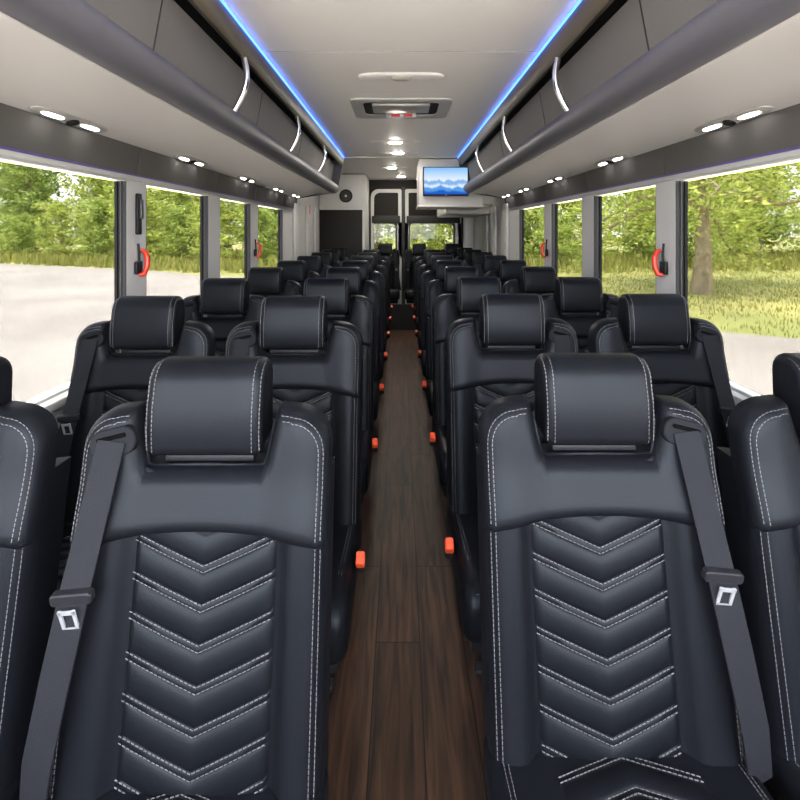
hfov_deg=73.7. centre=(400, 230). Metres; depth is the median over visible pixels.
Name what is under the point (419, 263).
seat
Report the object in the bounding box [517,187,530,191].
light
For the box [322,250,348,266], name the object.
seat
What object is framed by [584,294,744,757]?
seat
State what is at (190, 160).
light
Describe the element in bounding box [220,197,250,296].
window
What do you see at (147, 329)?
seat
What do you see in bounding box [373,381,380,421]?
seat cushion
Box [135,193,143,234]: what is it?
bracket
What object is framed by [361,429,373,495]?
seat cushion
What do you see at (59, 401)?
trim
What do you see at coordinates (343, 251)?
seat
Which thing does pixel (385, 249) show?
seat
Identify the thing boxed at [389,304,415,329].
platform
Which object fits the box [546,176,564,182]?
light
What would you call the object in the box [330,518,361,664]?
seat cushion
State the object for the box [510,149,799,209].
trim
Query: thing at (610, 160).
light
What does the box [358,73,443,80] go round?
recessed light
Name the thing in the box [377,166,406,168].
recessed light
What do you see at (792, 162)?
tree
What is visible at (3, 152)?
trim
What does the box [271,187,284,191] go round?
light
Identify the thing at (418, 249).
seat
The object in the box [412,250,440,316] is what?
seat
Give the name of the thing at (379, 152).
recessed light
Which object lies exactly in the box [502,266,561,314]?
seat
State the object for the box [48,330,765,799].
floor
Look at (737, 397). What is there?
trim
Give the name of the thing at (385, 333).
seat cushion
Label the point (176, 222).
window
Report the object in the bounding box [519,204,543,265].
window
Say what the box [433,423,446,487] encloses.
seat cushion
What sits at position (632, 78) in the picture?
bin
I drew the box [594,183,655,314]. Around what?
window
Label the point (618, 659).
seat
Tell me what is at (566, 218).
window
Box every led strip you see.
[220,0,343,157]
[458,0,581,157]
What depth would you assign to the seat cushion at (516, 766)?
0.86 m
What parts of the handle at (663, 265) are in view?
handle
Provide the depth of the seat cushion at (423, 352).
3.51 m
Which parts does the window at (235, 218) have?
pane, frame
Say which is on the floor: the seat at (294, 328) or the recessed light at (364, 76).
the seat at (294, 328)
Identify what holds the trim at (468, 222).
attached to the wall at (373, 184)
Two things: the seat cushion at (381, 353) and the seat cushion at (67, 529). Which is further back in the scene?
the seat cushion at (381, 353)
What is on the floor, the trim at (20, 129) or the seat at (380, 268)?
the seat at (380, 268)
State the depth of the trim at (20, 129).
1.95 m
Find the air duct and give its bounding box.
[437,204,491,216]
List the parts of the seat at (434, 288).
backrest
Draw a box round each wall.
[0,155,318,427]
[369,180,462,249]
[474,156,797,405]
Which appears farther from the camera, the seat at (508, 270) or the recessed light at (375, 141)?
the recessed light at (375, 141)
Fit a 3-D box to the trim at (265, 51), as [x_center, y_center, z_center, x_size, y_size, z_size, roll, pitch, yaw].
[0.000,-0.778,2.290,1.170,0.014,0.005,0,0,0]
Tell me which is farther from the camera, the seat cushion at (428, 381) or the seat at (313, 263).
the seat at (313, 263)
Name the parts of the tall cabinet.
panel, panel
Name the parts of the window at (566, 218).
frame, pane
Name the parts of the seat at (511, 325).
backrest, leg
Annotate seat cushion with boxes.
[0,772,20,799]
[47,766,328,799]
[53,525,72,616]
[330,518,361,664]
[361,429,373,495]
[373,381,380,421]
[380,352,383,379]
[384,332,386,351]
[390,289,399,299]
[405,289,413,299]
[415,317,417,329]
[418,331,420,349]
[421,350,425,377]
[425,378,432,417]
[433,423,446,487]
[447,508,480,642]
[483,733,773,799]
[763,751,799,799]
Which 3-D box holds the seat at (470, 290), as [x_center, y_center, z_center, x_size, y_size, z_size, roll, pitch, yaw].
[0.358,0.769,2.263,0.483,1.102,0.616,0,0,0]
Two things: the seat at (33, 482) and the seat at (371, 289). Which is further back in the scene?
the seat at (371, 289)
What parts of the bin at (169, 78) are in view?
liner panel, header rail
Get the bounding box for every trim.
[0,103,297,207]
[0,148,291,209]
[39,390,68,411]
[265,51,536,51]
[463,217,473,249]
[504,103,799,207]
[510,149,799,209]
[630,348,747,404]
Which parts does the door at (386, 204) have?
panel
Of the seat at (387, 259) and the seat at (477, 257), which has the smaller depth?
the seat at (477, 257)
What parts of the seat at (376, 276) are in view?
backrest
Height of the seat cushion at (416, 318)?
0.141 m
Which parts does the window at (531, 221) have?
frame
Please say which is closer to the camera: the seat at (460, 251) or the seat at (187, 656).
the seat at (187, 656)
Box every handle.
[134,243,149,276]
[254,239,261,257]
[540,239,547,257]
[652,243,667,276]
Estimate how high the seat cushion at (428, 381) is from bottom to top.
0.141 m
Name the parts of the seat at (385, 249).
backrest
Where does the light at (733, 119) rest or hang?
attached to the bin at (632, 78)
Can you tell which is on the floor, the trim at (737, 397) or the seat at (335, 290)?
the seat at (335, 290)
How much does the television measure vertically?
0.304 m
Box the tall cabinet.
[319,174,368,255]
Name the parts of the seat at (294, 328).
leg, backrest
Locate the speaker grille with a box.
[341,191,350,200]
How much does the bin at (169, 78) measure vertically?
0.426 m
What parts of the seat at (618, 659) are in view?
backrest, latch plate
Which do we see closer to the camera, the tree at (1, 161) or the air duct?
the air duct
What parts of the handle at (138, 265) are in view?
handle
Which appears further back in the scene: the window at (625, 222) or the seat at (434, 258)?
the seat at (434, 258)
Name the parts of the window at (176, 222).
frame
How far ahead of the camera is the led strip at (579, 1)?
2.35 m
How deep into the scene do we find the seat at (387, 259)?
6.13 m
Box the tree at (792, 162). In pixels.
[535,162,795,207]
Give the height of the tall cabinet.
2.035 m
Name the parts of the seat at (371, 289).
backrest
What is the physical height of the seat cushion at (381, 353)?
0.141 m
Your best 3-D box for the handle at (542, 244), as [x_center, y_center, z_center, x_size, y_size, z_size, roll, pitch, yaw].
[1.060,0.130,3.948,0.053,0.137,0.050,0,0,0]
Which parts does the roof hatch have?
panel, lid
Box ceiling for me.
[223,0,578,179]
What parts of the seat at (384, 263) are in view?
backrest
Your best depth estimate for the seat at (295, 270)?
3.90 m
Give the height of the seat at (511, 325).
1.110 m
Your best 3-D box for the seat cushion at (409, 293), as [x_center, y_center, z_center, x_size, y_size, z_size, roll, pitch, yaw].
[0.268,0.851,7.325,0.436,0.141,0.491,0,0,0]
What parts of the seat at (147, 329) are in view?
latch plate, backrest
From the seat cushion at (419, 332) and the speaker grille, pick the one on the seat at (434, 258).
the seat cushion at (419, 332)
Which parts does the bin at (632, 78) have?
header rail, liner panel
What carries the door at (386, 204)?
in the wall at (373, 184)
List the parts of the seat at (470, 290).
backrest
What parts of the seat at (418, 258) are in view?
backrest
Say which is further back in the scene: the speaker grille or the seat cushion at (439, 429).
the speaker grille
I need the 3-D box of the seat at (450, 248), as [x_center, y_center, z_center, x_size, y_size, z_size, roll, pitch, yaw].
[0.748,0.729,7.388,0.483,1.103,0.616,0,0,0]
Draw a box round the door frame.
[402,187,404,303]
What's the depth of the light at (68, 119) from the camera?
1.65 m
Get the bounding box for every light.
[28,105,107,132]
[174,154,206,165]
[237,176,255,182]
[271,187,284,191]
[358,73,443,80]
[370,140,419,143]
[376,151,419,153]
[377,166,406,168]
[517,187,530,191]
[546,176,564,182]
[595,154,627,165]
[694,105,773,132]
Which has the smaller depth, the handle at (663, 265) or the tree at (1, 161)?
the handle at (663, 265)
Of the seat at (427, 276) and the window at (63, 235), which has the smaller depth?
the window at (63, 235)
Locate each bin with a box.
[0,0,343,197]
[458,0,799,197]
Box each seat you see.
[0,356,70,799]
[19,356,334,799]
[48,296,219,792]
[172,278,270,355]
[225,296,364,692]
[242,267,301,316]
[277,260,320,295]
[294,278,377,504]
[297,256,330,283]
[311,252,340,274]
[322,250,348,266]
[327,267,383,425]
[331,248,353,260]
[341,260,386,379]
[350,256,389,351]
[357,252,390,330]
[363,250,392,315]
[372,243,400,302]
[403,243,431,302]
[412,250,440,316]
[413,252,446,329]
[415,255,453,349]
[418,260,463,378]
[422,266,477,420]
[430,277,505,496]
[440,243,459,256]
[444,294,577,675]
[450,248,472,260]
[454,250,480,263]
[463,252,491,274]
[474,255,506,276]
[476,353,773,799]
[484,260,526,293]
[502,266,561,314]
[535,277,629,352]
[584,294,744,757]
[717,353,799,799]
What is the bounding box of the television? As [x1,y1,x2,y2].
[423,167,468,195]
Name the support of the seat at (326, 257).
on the floor
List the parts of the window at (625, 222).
frame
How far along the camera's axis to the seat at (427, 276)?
3.94 m
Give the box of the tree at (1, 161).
[1,161,66,172]
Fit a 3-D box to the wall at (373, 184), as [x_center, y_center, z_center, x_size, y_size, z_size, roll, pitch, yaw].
[0.000,0.275,8.045,2.320,2.090,0.090,0,0,0]
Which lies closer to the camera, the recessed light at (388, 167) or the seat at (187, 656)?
the seat at (187, 656)
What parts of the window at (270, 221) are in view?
frame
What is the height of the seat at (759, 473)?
1.081 m
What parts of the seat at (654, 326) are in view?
backrest, latch plate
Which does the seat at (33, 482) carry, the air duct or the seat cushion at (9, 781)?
the seat cushion at (9, 781)
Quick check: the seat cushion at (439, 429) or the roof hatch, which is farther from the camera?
the roof hatch
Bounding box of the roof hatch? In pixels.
[350,98,451,118]
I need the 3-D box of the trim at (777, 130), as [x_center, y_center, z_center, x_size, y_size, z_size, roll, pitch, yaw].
[1.077,-0.283,2.500,0.025,0.121,5.995,0,0,0]
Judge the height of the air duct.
0.120 m
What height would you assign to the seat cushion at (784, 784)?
0.138 m
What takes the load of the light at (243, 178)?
attached to the bin at (169, 78)
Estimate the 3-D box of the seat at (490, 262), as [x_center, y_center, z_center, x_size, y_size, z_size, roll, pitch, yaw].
[0.829,0.769,4.498,0.483,1.103,0.616,0,0,0]
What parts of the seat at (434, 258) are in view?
backrest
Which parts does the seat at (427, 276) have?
backrest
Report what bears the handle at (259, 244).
attached to the wall at (300, 228)
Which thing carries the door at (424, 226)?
in the wall at (373, 184)
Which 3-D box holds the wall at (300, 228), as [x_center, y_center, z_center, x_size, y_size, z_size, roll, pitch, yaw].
[-1.097,0.275,3.480,0.075,2.090,9.160,0,0,0]
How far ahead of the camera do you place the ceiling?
2.37 m
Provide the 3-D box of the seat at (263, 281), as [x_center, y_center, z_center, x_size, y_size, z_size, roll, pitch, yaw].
[-0.802,0.769,2.948,0.483,1.103,0.616,0,0,0]
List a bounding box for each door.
[371,189,401,303]
[405,189,460,303]
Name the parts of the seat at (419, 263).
backrest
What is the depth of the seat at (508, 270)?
3.96 m
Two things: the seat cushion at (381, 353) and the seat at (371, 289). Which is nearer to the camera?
the seat at (371, 289)
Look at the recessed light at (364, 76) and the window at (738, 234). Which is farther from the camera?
the recessed light at (364, 76)
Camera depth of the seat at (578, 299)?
2.46 m
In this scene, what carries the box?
attached to the ceiling
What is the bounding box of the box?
[416,159,483,208]
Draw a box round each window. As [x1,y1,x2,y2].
[0,156,126,403]
[146,183,207,316]
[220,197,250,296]
[258,204,282,266]
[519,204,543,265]
[551,197,581,294]
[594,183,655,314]
[675,156,799,396]
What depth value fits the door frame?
7.97 m
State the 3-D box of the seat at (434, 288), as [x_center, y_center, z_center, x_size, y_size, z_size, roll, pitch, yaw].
[0.358,0.769,3.008,0.483,1.103,0.616,0,0,0]
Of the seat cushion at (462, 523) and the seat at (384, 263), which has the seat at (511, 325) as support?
the seat cushion at (462, 523)
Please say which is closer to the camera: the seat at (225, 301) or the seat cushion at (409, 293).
the seat at (225, 301)
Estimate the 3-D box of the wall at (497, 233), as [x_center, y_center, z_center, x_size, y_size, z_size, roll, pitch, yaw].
[1.097,0.275,3.480,0.075,2.090,9.160,0,0,0]
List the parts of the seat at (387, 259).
backrest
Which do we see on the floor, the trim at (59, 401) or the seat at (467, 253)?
the seat at (467, 253)
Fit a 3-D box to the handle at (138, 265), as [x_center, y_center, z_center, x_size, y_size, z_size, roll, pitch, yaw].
[-1.060,0.120,2.188,0.053,0.137,0.050,0,0,0]
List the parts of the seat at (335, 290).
backrest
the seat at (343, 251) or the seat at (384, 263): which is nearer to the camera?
the seat at (384, 263)
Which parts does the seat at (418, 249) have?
backrest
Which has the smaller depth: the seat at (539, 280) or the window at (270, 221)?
the seat at (539, 280)
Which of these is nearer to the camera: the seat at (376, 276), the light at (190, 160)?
the light at (190, 160)
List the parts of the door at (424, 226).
panel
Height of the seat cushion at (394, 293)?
0.141 m
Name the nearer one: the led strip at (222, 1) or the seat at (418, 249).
the led strip at (222, 1)
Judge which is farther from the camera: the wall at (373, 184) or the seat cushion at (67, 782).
the wall at (373, 184)
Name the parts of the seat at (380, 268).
backrest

